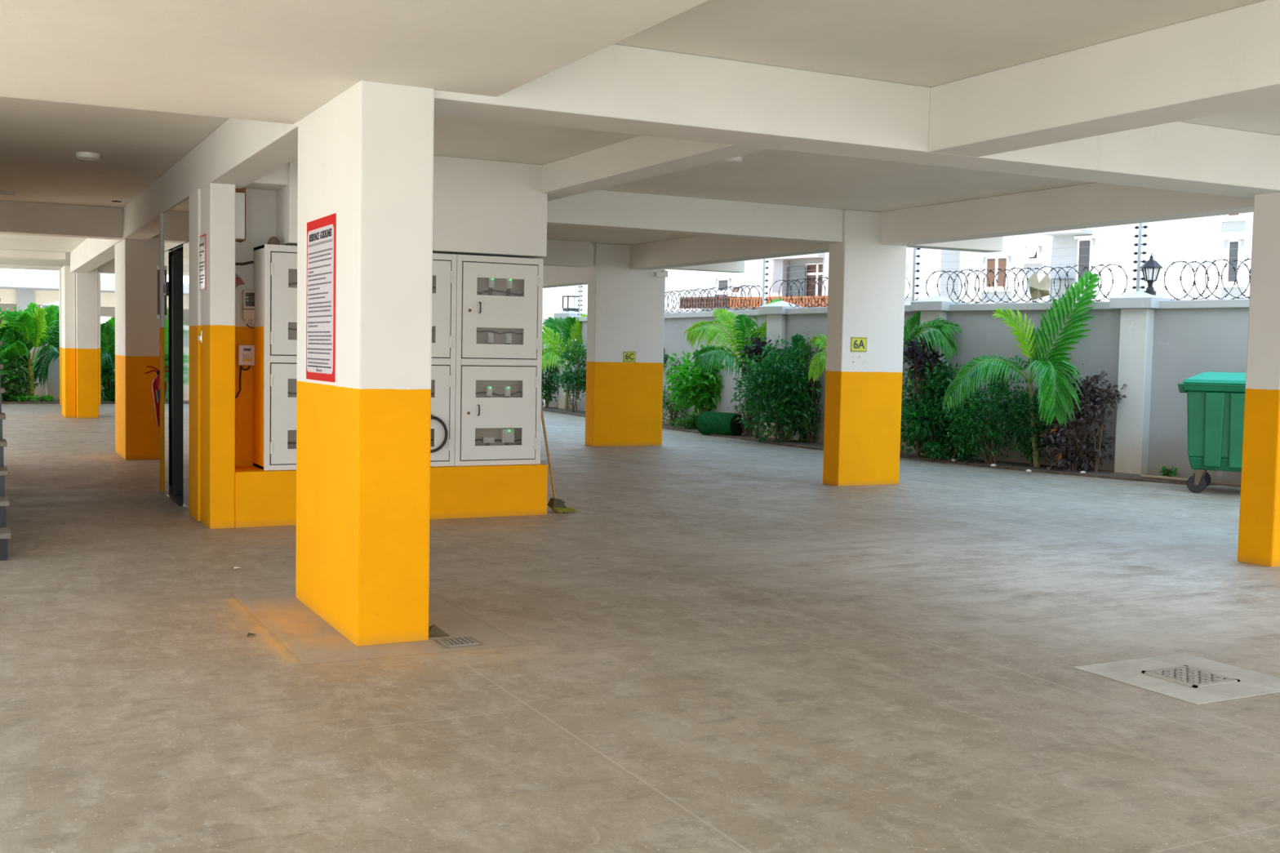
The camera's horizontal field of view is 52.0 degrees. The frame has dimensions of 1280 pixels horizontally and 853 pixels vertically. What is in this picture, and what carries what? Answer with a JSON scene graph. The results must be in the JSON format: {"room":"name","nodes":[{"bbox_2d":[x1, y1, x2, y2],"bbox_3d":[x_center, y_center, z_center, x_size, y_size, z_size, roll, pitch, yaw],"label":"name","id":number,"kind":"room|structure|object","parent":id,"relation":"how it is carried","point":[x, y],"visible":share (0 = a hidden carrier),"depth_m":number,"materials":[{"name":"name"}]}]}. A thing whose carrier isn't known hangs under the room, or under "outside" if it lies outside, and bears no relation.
{"room":"parking garage","nodes":[
{"label":"parking garage","id":0,"kind":"room"},
{"bbox_2d":[40,301,59,399],"bbox_3d":[-13.841,-1.753,31.172,0.700,2.440,0.700,-1,4,-27],"label":"wall pier","id":1,"kind":"object","parent":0,"point":[53,377],"visible":0.17,"depth_m":30.93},
{"bbox_2d":[159,212,163,491],"bbox_3d":[-4.585,-0.704,12.639,0.070,2.680,0.120,-1,4,-27],"label":"wall","id":2,"kind":"structure","parent":0,"point":[161,252],"depth_m":12.60,"materials":[{"name":"paint"}]},
{"bbox_2d":[144,365,159,426],"bbox_3d":[-4.677,-0.246,12.818,0.208,0.695,0.259,3,4,32],"label":"fire extinguisher","id":3,"kind":"object","parent":2,"relation":"attached to","point":[156,383],"visible":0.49,"depth_m":12.78,"materials":[{"name":"red metal"}]},
{"bbox_2d":[189,182,235,528],"bbox_3d":[-3.456,-0.562,10.571,0.210,2.680,0.960,-1,4,-27],"label":"pillar","id":4,"kind":"structure","parent":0,"point":[211,206],"depth_m":10.20,"materials":[{"name":"paint"}]},
{"bbox_2d":[199,233,205,290],"bbox_3d":[-3.462,-1.297,10.372,0.008,0.430,0.310,-1,4,-27],"label":"notice","id":5,"kind":"object","parent":4,"relation":"attached to","point":[202,238],"visible":1,"depth_m":10.34,"materials":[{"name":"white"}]},
{"bbox_2d":[172,188,276,466],"bbox_3d":[-3.491,-0.920,13.538,2.700,3.030,5.250,-1,4,-27],"label":"wall","id":6,"kind":"structure","parent":0,"point":[260,204],"depth_m":10.74,"materials":[{"name":"paint"}]},
{"bbox_2d":[162,196,189,511],"bbox_3d":[-4.087,-0.643,11.807,0.230,2.665,1.820,-1,4,-27],"label":"door","id":7,"kind":"structure","parent":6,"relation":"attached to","point":[175,221],"depth_m":12.22,"materials":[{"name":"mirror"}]},
{"bbox_2d":[235,187,245,242],"bbox_3d":[-3.241,-1.683,10.501,0.128,0.425,0.281,-1,4,-27],"label":"box","id":8,"kind":"object","parent":6,"relation":"attached to","point":[240,193],"visible":0.64,"depth_m":10.38,"materials":[{"name":"white plastic"}]},
{"bbox_2d":[235,345,254,399],"bbox_3d":[-3.249,-0.430,10.698,0.200,0.470,0.078,-1,4,-27],"label":"control box","id":9,"kind":"object","parent":6,"relation":"attached to","point":[246,353],"visible":0.95,"depth_m":10.68,"materials":[{"name":"white"}]},
{"bbox_2d":[241,289,254,328],"bbox_3d":[-3.178,-0.955,10.701,0.124,0.310,0.074,-1,4,-27],"label":"meter","id":10,"kind":"object","parent":6,"relation":"attached to","point":[247,296],"visible":0.75,"depth_m":10.67,"materials":[{"name":"beige plastic"}]},
{"bbox_2d":[243,162,288,191],"bbox_3d":[-3.063,-2.085,10.460,0.415,0.330,0.470,-1,4,-27],"label":"lintel","id":11,"kind":"object","parent":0,"point":[277,179],"visible":0.29,"depth_m":10.33,"materials":[{"name":"white paint"}]},
{"bbox_2d":[7,341,545,406],"bbox_3d":[-13.262,-1.394,30.538,22.203,1.820,2.042,0,3,-17],"label":"wall","id":12,"kind":"structure","parent":0,"point":[39,390],"depth_m":31.05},
{"bbox_2d":[275,155,547,257],"bbox_3d":[-1.894,-1.869,11.055,2.205,0.785,0.500,-1,4,-27],"label":"wall header","id":13,"kind":"structure","parent":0,"point":[482,206],"depth_m":11.06,"materials":[{"name":"white paint"}]},
{"bbox_2d":[554,311,586,408],"bbox_3d":[-1.661,-1.545,31.220,0.580,2.500,0.580,-2,4,-41],"label":"wall pier","id":14,"kind":"object","parent":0,"point":[563,314],"visible":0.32,"depth_m":31.11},
{"bbox_2d":[0,404,1279,852],"bbox_3d":[-6.140,0.910,9.413,29.600,0.250,46.200,-1,4,-27],"label":"floor","id":15,"kind":"structure","parent":0,"point":[726,646],"depth_m":5.89,"materials":[{"name":"concrete"}]},
{"bbox_2d":[0,298,11,560],"bbox_3d":[-5.685,-0.491,10.042,1.446,2.492,4.245,-1,4,-27],"label":"staircase","id":16,"kind":"structure","parent":15,"relation":"on","point":[5,532],"depth_m":9.00,"materials":[{"name":"stone"}]},
{"bbox_2d":[1,399,115,404],"bbox_3d":[-14.900,-0.570,29.418,18.200,0.040,2.100,-1,4,-27],"label":"soil bed","id":17,"kind":"object","parent":15,"relation":"on","point":[55,401],"depth_m":29.22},
{"bbox_2d":[0,355,20,401],"bbox_3d":[-15.085,-1.309,28.901,2.763,2.066,1.456,1,3,-4],"label":"leafy shrub","id":18,"kind":"object","parent":17,"relation":"on","point":[4,372],"visible":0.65,"depth_m":28.94,"materials":[{"name":"green plant"}]},
{"bbox_2d":[0,306,31,399],"bbox_3d":[-14.391,-1.671,29.881,1.226,2.172,0.959,4,4,40],"label":"leafy shrub","id":19,"kind":"object","parent":17,"relation":"on","point":[9,314],"visible":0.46,"depth_m":29.65,"materials":[{"name":"green plant"}]},
{"bbox_2d":[0,357,32,401],"bbox_3d":[-14.123,-0.948,29.407,0.981,1.211,0.841,-1,4,-35],"label":"leafy shrub","id":20,"kind":"object","parent":17,"relation":"on","point":[16,385],"visible":0.83,"depth_m":29.36,"materials":[{"name":"green plant"}]},
{"bbox_2d":[0,302,59,399],"bbox_3d":[-13.639,-1.688,29.601,1.379,2.262,1.648,1,3,-8],"label":"palm plant","id":21,"kind":"object","parent":17,"relation":"on","point":[36,325],"visible":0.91,"depth_m":29.56,"materials":[{"name":"green plant"}]},
{"bbox_2d":[8,393,53,401],"bbox_3d":[-13.641,-0.622,29.429,1.004,0.267,0.705,1,3,0],"label":"leafy shrub","id":22,"kind":"object","parent":17,"relation":"on","point":[43,397],"visible":0.95,"depth_m":29.30,"materials":[{"name":"green plant"}]},
{"bbox_2d":[32,310,59,388],"bbox_3d":[-13.574,-1.669,30.305,0.736,2.147,0.872,4,4,37],"label":"palm plant","id":23,"kind":"object","parent":17,"relation":"on","point":[43,374],"visible":0.34,"depth_m":30.16,"materials":[{"name":"green plant"}]},
{"bbox_2d":[100,317,115,373],"bbox_3d":[-12.329,-1.556,30.360,0.878,1.963,1.064,2,4,20],"label":"palm plant","id":24,"kind":"object","parent":17,"relation":"on","point":[107,328],"visible":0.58,"depth_m":30.48,"materials":[{"name":"green plant"}]},
{"bbox_2d":[100,358,115,401],"bbox_3d":[-12.243,-0.994,30.334,0.780,1.177,0.645,-1,4,-32],"label":"leafy shrub","id":25,"kind":"object","parent":17,"relation":"on","point":[108,375],"visible":0.52,"depth_m":30.22,"materials":[{"name":"green plant"}]},
{"bbox_2d":[61,265,75,417],"bbox_3d":[-10.743,-1.588,24.644,0.185,2.810,1.040,-1,4,-27],"label":"pillar","id":26,"kind":"structure","parent":15,"relation":"on","point":[68,278],"depth_m":24.20,"materials":[{"name":"paint"}]},
{"bbox_2d":[58,266,101,405],"bbox_3d":[-12.354,-1.984,28.934,0.820,3.040,0.300,-1,4,-27],"label":"pillar","id":27,"kind":"structure","parent":15,"relation":"on","point":[60,267],"depth_m":28.90,"materials":[{"name":"paint"}]},
{"bbox_2d":[75,266,98,417],"bbox_3d":[-10.449,-1.585,24.692,0.368,2.810,1.220,-1,4,-27],"label":"pillar","id":28,"kind":"structure","parent":15,"relation":"on","point":[86,284],"depth_m":24.16,"materials":[{"name":"paint"}]},
{"bbox_2d":[115,237,159,459],"bbox_3d":[-6.319,-0.976,16.477,0.403,2.710,1.250,-1,4,-27],"label":"pillar","id":29,"kind":"structure","parent":15,"relation":"on","point":[137,326],"depth_m":15.94,"materials":[{"name":"paint"}]},
{"bbox_2d":[253,244,297,471],"bbox_3d":[-2.705,-0.557,10.701,0.785,1.785,0.501,-1,4,-27],"label":"tall cabinet","id":30,"kind":"object","parent":15,"relation":"on","point":[275,266],"visible":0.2,"depth_m":10.40,"materials":[{"name":"metal"}]},
{"bbox_2d":[295,80,434,646],"bbox_3d":[-1.481,-0.326,6.916,0.363,2.710,1.340,-1,4,-27],"label":"pillar","id":31,"kind":"structure","parent":15,"relation":"on","point":[366,155],"depth_m":6.36,"materials":[{"name":"paint"}]},
{"bbox_2d":[306,213,336,382],"bbox_3d":[-1.681,-0.667,6.892,0.009,0.850,0.620,-1,4,-27],"label":"sign","id":32,"kind":"object","parent":31,"relation":"attached to","point":[322,232],"visible":1,"depth_m":6.86,"materials":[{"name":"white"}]},
{"bbox_2d":[235,463,547,528],"bbox_3d":[-2.107,0.553,11.095,2.650,0.447,0.529,-1,4,-27],"label":"plinth","id":33,"kind":"object","parent":15,"relation":"on","point":[263,498],"visible":0.54,"depth_m":11.07,"materials":[{"name":"paint"}]},
{"bbox_2d":[428,624,449,636],"bbox_3d":[-1.036,1.022,6.611,0.115,0.048,0.150,-1,4,-27],"label":"lump","id":34,"kind":"object","parent":15,"relation":"on","point":[433,631],"visible":0.7,"depth_m":6.58,"materials":[{"name":"brown"}]},
{"bbox_2d":[430,253,457,466],"bbox_3d":[-2.000,-0.564,11.060,0.791,1.785,0.503,-1,4,-27],"label":"tall cabinet","id":35,"kind":"object","parent":15,"relation":"on","point":[444,265],"depth_m":11.01,"materials":[{"name":"metal"}]},
{"bbox_2d":[434,636,484,648],"bbox_3d":[-0.888,1.056,6.433,0.195,0.010,0.185,-1,4,-27],"label":"floor drain","id":36,"kind":"object","parent":15,"relation":"on","point":[462,642],"visible":1,"depth_m":6.41,"materials":[{"name":"metal"}]},
{"bbox_2d":[454,254,543,466],"bbox_3d":[-1.297,-0.571,11.420,0.782,1.785,0.501,-1,4,-27],"label":"tall cabinet","id":37,"kind":"object","parent":15,"relation":"on","point":[500,299],"visible":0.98,"depth_m":11.25,"materials":[{"name":"metal"}]},
{"bbox_2d":[541,403,578,513],"bbox_3d":[-0.744,0.100,11.617,0.423,1.320,0.189,1,3,-8],"label":"broom","id":38,"kind":"object","parent":15,"relation":"on","point":[557,504],"visible":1,"depth_m":11.63,"materials":[{"name":"brown wood"}]},
{"bbox_2d":[585,243,665,446],"bbox_3d":[-0.221,-1.222,19.946,1.175,3.040,0.290,-1,4,-27],"label":"pillar","id":39,"kind":"structure","parent":15,"relation":"on","point":[625,309],"depth_m":19.77,"materials":[{"name":"paint"}]},
{"bbox_2d":[665,260,744,272],"bbox_3d":[0.955,-2.602,20.548,1.480,0.310,0.220,-1,4,-27],"label":"beam","id":40,"kind":"structure","parent":39,"relation":"attached to","point":[736,266],"depth_m":20.60,"materials":[{"name":"white paint"}]},
{"bbox_2d":[822,208,906,486],"bbox_3d":[2.519,-0.863,14.682,0.845,3.040,0.300,-1,4,-27],"label":"pillar","id":41,"kind":"structure","parent":15,"relation":"on","point":[866,289],"depth_m":14.53,"materials":[{"name":"paint"}]},
{"bbox_2d":[850,337,866,351],"bbox_3d":[2.412,-0.903,14.449,0.207,0.160,0.008,-1,4,-27],"label":"sign","id":42,"kind":"object","parent":41,"relation":"attached to","point":[857,344],"visible":1,"depth_m":14.45,"materials":[{"name":"yellow"}]},
{"bbox_2d":[906,236,1003,252],"bbox_3d":[3.549,-2.232,15.228,1.500,0.330,0.280,-1,4,-27],"label":"beam","id":43,"kind":"structure","parent":41,"relation":"attached to","point":[989,244],"depth_m":15.27,"materials":[{"name":"white paint"}]},
{"bbox_2d":[542,407,1231,485],"bbox_3d":[1.700,0.115,23.357,1.748,0.030,18.834,-1,4,-29],"label":"soil bed","id":44,"kind":"object","parent":15,"relation":"on","point":[1108,474],"visible":0.49,"depth_m":17.69,"materials":[{"name":"soil"}]},
{"bbox_2d":[541,350,559,408],"bbox_3d":[-2.257,-1.151,31.381,0.828,1.442,0.703,1,3,0],"label":"leafy shrub","id":45,"kind":"object","parent":44,"relation":"on","point":[547,387],"visible":0.54,"depth_m":31.33,"materials":[{"name":"green plant"}]},
{"bbox_2d":[542,313,586,410],"bbox_3d":[-1.955,-1.489,30.167,1.460,2.264,1.263,-2,4,-40],"label":"palm plant","id":46,"kind":"object","parent":44,"relation":"on","point":[571,329],"visible":0.58,"depth_m":30.27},
{"bbox_2d":[553,338,586,412],"bbox_3d":[-1.464,-1.133,29.384,0.884,1.668,0.872,-1,4,-37],"label":"leafy shrub","id":47,"kind":"object","parent":44,"relation":"on","point":[580,381],"visible":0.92,"depth_m":29.32,"materials":[{"name":"green plant"}]},
{"bbox_2d":[662,357,686,425],"bbox_3d":[0.615,-0.682,25.041,0.911,1.379,0.676,0,4,-20],"label":"leafy shrub","id":48,"kind":"object","parent":44,"relation":"on","point":[666,401],"visible":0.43,"depth_m":25.05,"materials":[{"name":"green plant"}]},
{"bbox_2d":[670,412,697,429],"bbox_3d":[0.877,-0.081,24.081,0.607,0.352,0.558,0,3,-13],"label":"leafy shrub","id":49,"kind":"object","parent":44,"relation":"on","point":[691,423],"visible":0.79,"depth_m":24.08,"materials":[{"name":"green plant"}]},
{"bbox_2d":[663,344,724,417],"bbox_3d":[1.168,-0.749,24.183,1.485,1.608,1.140,1,3,0],"label":"leafy shrub","id":50,"kind":"object","parent":44,"relation":"on","point":[691,385],"visible":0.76,"depth_m":23.99,"materials":[{"name":"green plant"}]},
{"bbox_2d":[696,410,744,435],"bbox_3d":[1.394,-0.043,22.686,0.438,0.436,0.823,-2,5,-43],"label":"roll","id":51,"kind":"object","parent":44,"relation":"on","point":[711,423],"visible":0.97,"depth_m":22.50,"materials":[{"name":"green"}]},
{"bbox_2d":[682,297,785,435],"bbox_3d":[1.614,-1.009,22.028,1.848,2.386,1.468,1,3,-4],"label":"palm plant","id":52,"kind":"object","parent":44,"relation":"on","point":[703,357],"visible":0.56,"depth_m":21.96,"materials":[{"name":"green plant"}]},
{"bbox_2d":[729,385,762,435],"bbox_3d":[1.860,-0.328,22.350,0.657,1.006,0.477,1,3,0],"label":"leafy shrub","id":53,"kind":"object","parent":44,"relation":"on","point":[747,431],"visible":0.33,"depth_m":22.35,"materials":[{"name":"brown plant"}]},
{"bbox_2d":[737,332,775,438],"bbox_3d":[1.946,-0.680,21.776,0.639,1.774,0.582,2,3,18],"label":"leafy shrub","id":54,"kind":"object","parent":44,"relation":"on","point":[756,350],"visible":0.42,"depth_m":21.68,"materials":[{"name":"purple plant"}]},
{"bbox_2d":[724,335,825,443],"bbox_3d":[2.304,-0.566,21.069,1.942,1.813,1.242,2,3,9],"label":"leafy shrub","id":55,"kind":"object","parent":44,"relation":"on","point":[784,387],"visible":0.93,"depth_m":20.90,"materials":[{"name":"green plant"}]},
{"bbox_2d":[777,333,813,441],"bbox_3d":[2.562,-0.626,21.163,0.725,1.765,0.209,1,3,4],"label":"leafy shrub","id":56,"kind":"object","parent":44,"relation":"on","point":[796,339],"visible":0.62,"depth_m":21.14,"materials":[{"name":"green plant"}]},
{"bbox_2d":[797,332,822,443],"bbox_3d":[2.722,-0.611,20.846,0.527,1.775,0.431,1,3,0],"label":"leafy shrub","id":57,"kind":"object","parent":44,"relation":"on","point":[812,384],"visible":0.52,"depth_m":20.86,"materials":[{"name":"green plant"}]},
{"bbox_2d":[807,333,826,382],"bbox_3d":[2.759,-0.533,19.864,0.451,1.732,0.782,3,4,27],"label":"palm plant","id":58,"kind":"object","parent":44,"relation":"on","point":[821,359],"visible":0.45,"depth_m":19.58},
{"bbox_2d":[902,334,944,457],"bbox_3d":[3.963,-0.449,18.470,0.627,1.776,0.576,1,3,0],"label":"leafy shrub","id":59,"kind":"object","parent":44,"relation":"on","point":[920,357],"visible":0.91,"depth_m":18.33,"materials":[{"name":"purple plant"}]},
{"bbox_2d":[902,311,961,366],"bbox_3d":[3.710,-0.637,18.810,1.837,2.103,0.863,3,4,35],"label":"palm plant","id":60,"kind":"object","parent":44,"relation":"on","point":[935,333],"visible":0.51,"depth_m":18.32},
{"bbox_2d":[900,354,968,457],"bbox_3d":[4.162,-0.276,18.442,1.334,1.571,1.054,0,4,-23],"label":"leafy shrub","id":61,"kind":"object","parent":44,"relation":"on","point":[931,428],"visible":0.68,"depth_m":18.29,"materials":[{"name":"green plant"}]},
{"bbox_2d":[920,436,977,460],"bbox_3d":[4.250,0.320,18.112,0.790,0.384,0.562,0,3,-12],"label":"leafy shrub","id":62,"kind":"object","parent":44,"relation":"on","point":[930,446],"visible":0.73,"depth_m":18.00,"materials":[{"name":"green plant"}]},
{"bbox_2d":[933,357,1030,464],"bbox_3d":[4.681,-0.202,17.661,1.446,1.454,1.028,1,3,-6],"label":"leafy shrub","id":63,"kind":"object","parent":44,"relation":"on","point":[980,421],"visible":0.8,"depth_m":17.55,"materials":[{"name":"green plant"}]},
{"bbox_2d":[942,271,1100,466],"bbox_3d":[4.975,-0.733,16.888,1.692,2.571,1.338,4,4,36],"label":"palm plant","id":64,"kind":"object","parent":44,"relation":"on","point":[1046,371],"visible":1,"depth_m":16.85,"materials":[{"name":"green plant"}]},
{"bbox_2d":[1004,380,1076,466],"bbox_3d":[5.260,-0.045,17.250,0.923,1.170,0.710,1,3,0],"label":"leafy shrub","id":65,"kind":"object","parent":44,"relation":"on","point":[1025,409],"visible":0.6,"depth_m":17.18,"materials":[{"name":"green plant"}]},
{"bbox_2d":[1027,362,1126,471],"bbox_3d":[5.523,-0.069,16.724,1.110,1.496,0.921,1,3,0],"label":"leafy shrub","id":66,"kind":"object","parent":44,"relation":"on","point":[1071,446],"visible":0.68,"depth_m":16.64,"materials":[{"name":"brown plant"}]},
{"bbox_2d":[1075,370,1127,471],"bbox_3d":[5.781,-0.060,16.529,0.621,1.295,0.507,1,3,0],"label":"leafy shrub","id":67,"kind":"object","parent":44,"relation":"on","point":[1108,398],"visible":0.94,"depth_m":16.48,"materials":[{"name":"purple plant"}]},
{"bbox_2d":[1073,653,1279,704],"bbox_3d":[2.528,1.145,6.027,0.740,0.014,0.700,-1,4,-27],"label":"floor drain","id":68,"kind":"object","parent":15,"relation":"on","point":[1196,680],"visible":1,"depth_m":5.99,"materials":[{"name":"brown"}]},
{"bbox_2d":[1140,474,1240,487],"bbox_3d":[7.050,0.687,14.680,0.075,0.049,3.097,-2,4,-40],"label":"curb","id":69,"kind":"object","parent":15,"relation":"on","point":[1144,476],"visible":0.58,"depth_m":15.46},
{"bbox_2d":[1177,371,1245,493],"bbox_3d":[6.767,0.076,14.494,1.518,1.335,0.995,3,4,27],"label":"wheelie bin","id":70,"kind":"object","parent":15,"relation":"on","point":[1215,401],"visible":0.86,"depth_m":14.26,"materials":[{"name":"green plastic"}]},
{"bbox_2d":[1237,191,1279,567],"bbox_3d":[4.884,-0.341,9.598,0.970,2.680,0.290,-1,4,-27],"label":"pillar","id":71,"kind":"structure","parent":15,"relation":"on","point":[1259,532],"depth_m":9.37,"materials":[{"name":"paint"}]},
{"bbox_2d":[0,0,1279,266],"bbox_3d":[-3.795,-2.638,14.981,11.900,0.220,34.000,-1,4,-27],"label":"ceiling","id":72,"kind":"structure","parent":0,"point":[929,43],"depth_m":9.42,"materials":[{"name":"paint"}]},
{"bbox_2d":[0,263,59,271],"bbox_3d":[-14.573,-3.444,27.786,4.150,0.080,0.350,-1,4,-27],"label":"beam","id":73,"kind":"structure","parent":72,"relation":"attached to","point":[2,265],"depth_m":28.32,"materials":[{"name":"white paint"}]},
{"bbox_2d":[0,248,65,260],"bbox_3d":[-12.297,-3.103,23.122,3.960,0.130,0.350,-1,4,-27],"label":"beam","id":74,"kind":"structure","parent":72,"relation":"attached to","point":[6,253],"depth_m":23.64,"materials":[{"name":"white paint"}]},
{"bbox_2d":[0,200,123,239],"bbox_3d":[-8.064,-2.428,14.925,4.040,0.360,0.350,-1,4,-27],"label":"beam","id":75,"kind":"structure","parent":72,"relation":"attached to","point":[21,218],"depth_m":15.39,"materials":[{"name":"white paint"}]},
{"bbox_2d":[75,151,101,160],"bbox_3d":[-4.698,-2.298,11.168,0.200,0.053,0.200,-1,4,-27],"label":"ceiling lamp","id":76,"kind":"object","parent":72,"relation":"attached to","point":[89,156],"visible":1,"depth_m":11.10,"materials":[{"name":"white"}]},
{"bbox_2d":[97,257,115,272],"bbox_3d":[-7.167,-3.072,25.885,6.910,0.310,0.300,-1,4,-27],"label":"beam","id":77,"kind":"structure","parent":72,"relation":"attached to","point":[109,266],"depth_m":24.35,"materials":[{"name":"white paint"}]},
{"bbox_2d":[70,118,297,273],"bbox_3d":[-6.037,-2.432,15.712,0.285,0.365,18.690,-1,4,-27],"label":"beam","id":78,"kind":"structure","parent":72,"relation":"attached to","point":[239,153],"depth_m":10.15,"materials":[{"name":"white paint"}]},
{"bbox_2d":[0,0,708,124],"bbox_3d":[-1.316,-1.583,2.482,4.740,0.340,9.400,-1,4,-27],"label":"ceiling panel","id":79,"kind":"object","parent":72,"relation":"attached to","point":[281,61],"visible":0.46,"depth_m":5.47,"materials":[{"name":"paint"}]},
{"bbox_2d":[152,233,591,266],"bbox_3d":[-3.496,-2.519,18.039,6.070,0.360,0.350,-1,4,-27],"label":"beam","id":80,"kind":"structure","parent":72,"relation":"attached to","point":[566,253],"depth_m":19.10,"materials":[{"name":"white paint"}]},
{"bbox_2d":[542,265,587,288],"bbox_3d":[-3.134,-2.902,25.960,0.340,0.500,13.250,-1,4,-27],"label":"beam","id":81,"kind":"structure","parent":72,"relation":"attached to","point":[553,276],"depth_m":21.99,"materials":[{"name":"white paint"}]},
{"bbox_2d":[542,135,769,200],"bbox_3d":[-0.118,-2.054,10.194,0.290,0.245,5.220,-1,4,-27],"label":"beam","id":82,"kind":"structure","parent":72,"relation":"attached to","point":[640,157],"depth_m":9.90,"materials":[{"name":"white paint"}]},
{"bbox_2d":[546,189,843,244],"bbox_3d":[0.146,-2.182,13.426,4.500,0.355,0.300,-1,4,-27],"label":"beam","id":83,"kind":"structure","parent":72,"relation":"attached to","point":[598,208],"depth_m":13.49,"materials":[{"name":"white paint"}]},
{"bbox_2d":[630,235,829,270],"bbox_3d":[1.290,-2.381,17.298,0.340,0.360,5.650,-1,4,-27],"label":"beam","id":84,"kind":"structure","parent":72,"relation":"attached to","point":[700,250],"depth_m":17.67,"materials":[{"name":"white paint"}]},
{"bbox_2d":[434,43,1279,198],"bbox_3d":[2.061,-1.826,8.145,7.095,0.378,0.430,-1,4,-27],"label":"beam","id":85,"kind":"structure","parent":72,"relation":"attached to","point":[617,88],"depth_m":7.39,"materials":[{"name":"white paint"}]},
{"bbox_2d":[880,182,1253,245],"bbox_3d":[5.711,-1.805,8.874,0.330,0.360,12.810,-1,4,-27],"label":"beam","id":86,"kind":"structure","parent":72,"relation":"attached to","point":[1091,205],"depth_m":12.25,"materials":[{"name":"white paint"}]},
{"bbox_2d":[928,0,1279,156],"bbox_3d":[3.506,-1.592,4.607,0.380,0.378,7.200,-1,4,-27],"label":"beam","id":87,"kind":"structure","parent":72,"relation":"attached to","point":[1228,60],"depth_m":6.48,"materials":[{"name":"white paint"}]},
{"bbox_2d":[758,300,804,438],"bbox_3d":[2.340,-0.895,22.002,0.540,2.430,0.540,-2,4,-41],"label":"wall pier","id":88,"kind":"object","parent":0,"point":[775,312],"visible":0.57,"depth_m":21.81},
{"bbox_2d":[544,307,1248,483],"bbox_3d":[3.314,-0.741,21.736,1.680,2.190,24.643,-1,4,-30],"label":"wall","id":89,"kind":"structure","parent":0,"point":[1188,343],"depth_m":16.87,"materials":[{"name":"paint"}]},
{"bbox_2d":[542,298,1249,322],"bbox_3d":[3.335,-1.883,21.670,1.818,0.100,24.656,-1,4,-30],"label":"coping","id":90,"kind":"object","parent":89,"relation":"on","point":[1238,303],"visible":0.35,"depth_m":17.76},
{"bbox_2d":[664,284,762,313],"bbox_3d":[1.089,-2.388,24.924,0.332,0.480,4.754,0,4,-24],"label":"coil","id":91,"kind":"object","parent":90,"relation":"on","point":[704,290],"visible":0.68,"depth_m":24.44,"materials":[{"name":"grey"}]},
{"bbox_2d":[762,258,768,305],"bbox_3d":[2.167,-2.510,22.566,0.044,1.000,0.110,-2,4,-41],"label":"fence post","id":92,"kind":"object","parent":90,"relation":"on","point":[765,280],"visible":0.72,"depth_m":22.57,"materials":[{"name":"grey"}]},
{"bbox_2d":[768,276,910,307],"bbox_3d":[3.056,-2.129,20.803,0.429,0.525,3.157,-1,4,-30],"label":"coil","id":93,"kind":"object","parent":90,"relation":"on","point":[791,299],"visible":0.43,"depth_m":21.40,"materials":[{"name":"grey"}]},
{"bbox_2d":[911,247,920,301],"bbox_3d":[4.056,-2.278,19.224,0.044,1.000,0.110,-2,4,-41],"label":"fence post","id":94,"kind":"object","parent":90,"relation":"on","point":[916,255],"visible":0.71,"depth_m":19.23,"materials":[{"name":"grey"}]},
{"bbox_2d":[925,263,1128,303],"bbox_3d":[5.176,-1.915,17.845,0.348,0.520,2.944,-2,4,-42],"label":"coil","id":95,"kind":"object","parent":90,"relation":"on","point":[1085,267],"visible":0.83,"depth_m":17.91,"materials":[{"name":"grey"}]},
{"bbox_2d":[1027,271,1050,300],"bbox_3d":[5.102,-1.803,16.757,0.281,0.378,0.168,2,3,17],"label":"rag","id":96,"kind":"object","parent":95,"relation":"hanging from","point":[1037,290],"visible":1,"depth_m":16.74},
{"bbox_2d":[1164,257,1251,300],"bbox_3d":[7.244,-1.732,15.401,0.360,0.523,2.165,-2,4,-39],"label":"coil","id":97,"kind":"object","parent":90,"relation":"on","point":[1234,260],"visible":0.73,"depth_m":15.85,"materials":[{"name":"grey"}]},
{"bbox_2d":[910,294,964,455],"bbox_3d":[4.234,-0.673,18.822,0.540,2.430,0.540,-2,4,-41],"label":"wall pier","id":98,"kind":"object","parent":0,"point":[931,308],"visible":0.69,"depth_m":18.61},
{"bbox_2d":[1109,289,1173,474],"bbox_3d":[6.269,-0.499,16.510,0.560,2.430,0.560,-2,4,-41],"label":"wall pier","id":99,"kind":"object","parent":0,"point":[1137,311],"visible":0.68,"depth_m":16.36,"materials":[{"name":"paint"}]},
{"bbox_2d":[1132,222,1147,291],"bbox_3d":[6.308,-2.079,16.553,0.044,1.000,0.176,-2,4,-41],"label":"fence post","id":100,"kind":"object","parent":99,"relation":"on","point":[1140,227],"visible":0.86,"depth_m":16.53,"materials":[{"name":"grey"}]},
{"bbox_2d":[1139,253,1162,294],"bbox_3d":[6.364,-1.902,16.339,0.270,0.515,0.234,-1,4,-27],"label":"wall lantern","id":101,"kind":"object","parent":99,"relation":"on","point":[1151,264],"visible":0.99,"depth_m":16.30,"materials":[{"name":"black metal"}]},
{"label":"outside","id":102,"kind":"structure","parent":0,"visible":0},
{"label":"ground","id":103,"kind":"structure","parent":102,"visible":0},
{"bbox_2d":[0,275,115,317],"bbox_3d":[-23.361,-3.209,43.534,26.000,3.340,9.000,-1,4,-27],"label":"carport","id":104,"kind":"object","parent":103,"relation":"on","point":[18,291],"visible":0.09,"depth_m":42.27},
{"bbox_2d":[542,306,586,380],"bbox_3d":[-4.386,-2.762,46.508,8.900,2.850,5.400,-1,4,-27],"label":"outbuilding","id":105,"kind":"structure","parent":103,"relation":"on","point":[548,312],"depth_m":44.22,"materials":[{"name":"white"}]},
{"bbox_2d":[664,212,1253,313],"bbox_3d":[12.841,-6.135,53.099,8.660,9.500,30.321,-2,5,-44],"label":"apartment building","id":106,"kind":"structure","parent":103,"relation":"on","point":[1121,253],"depth_m":48.37,"materials":[{"name":"white"}]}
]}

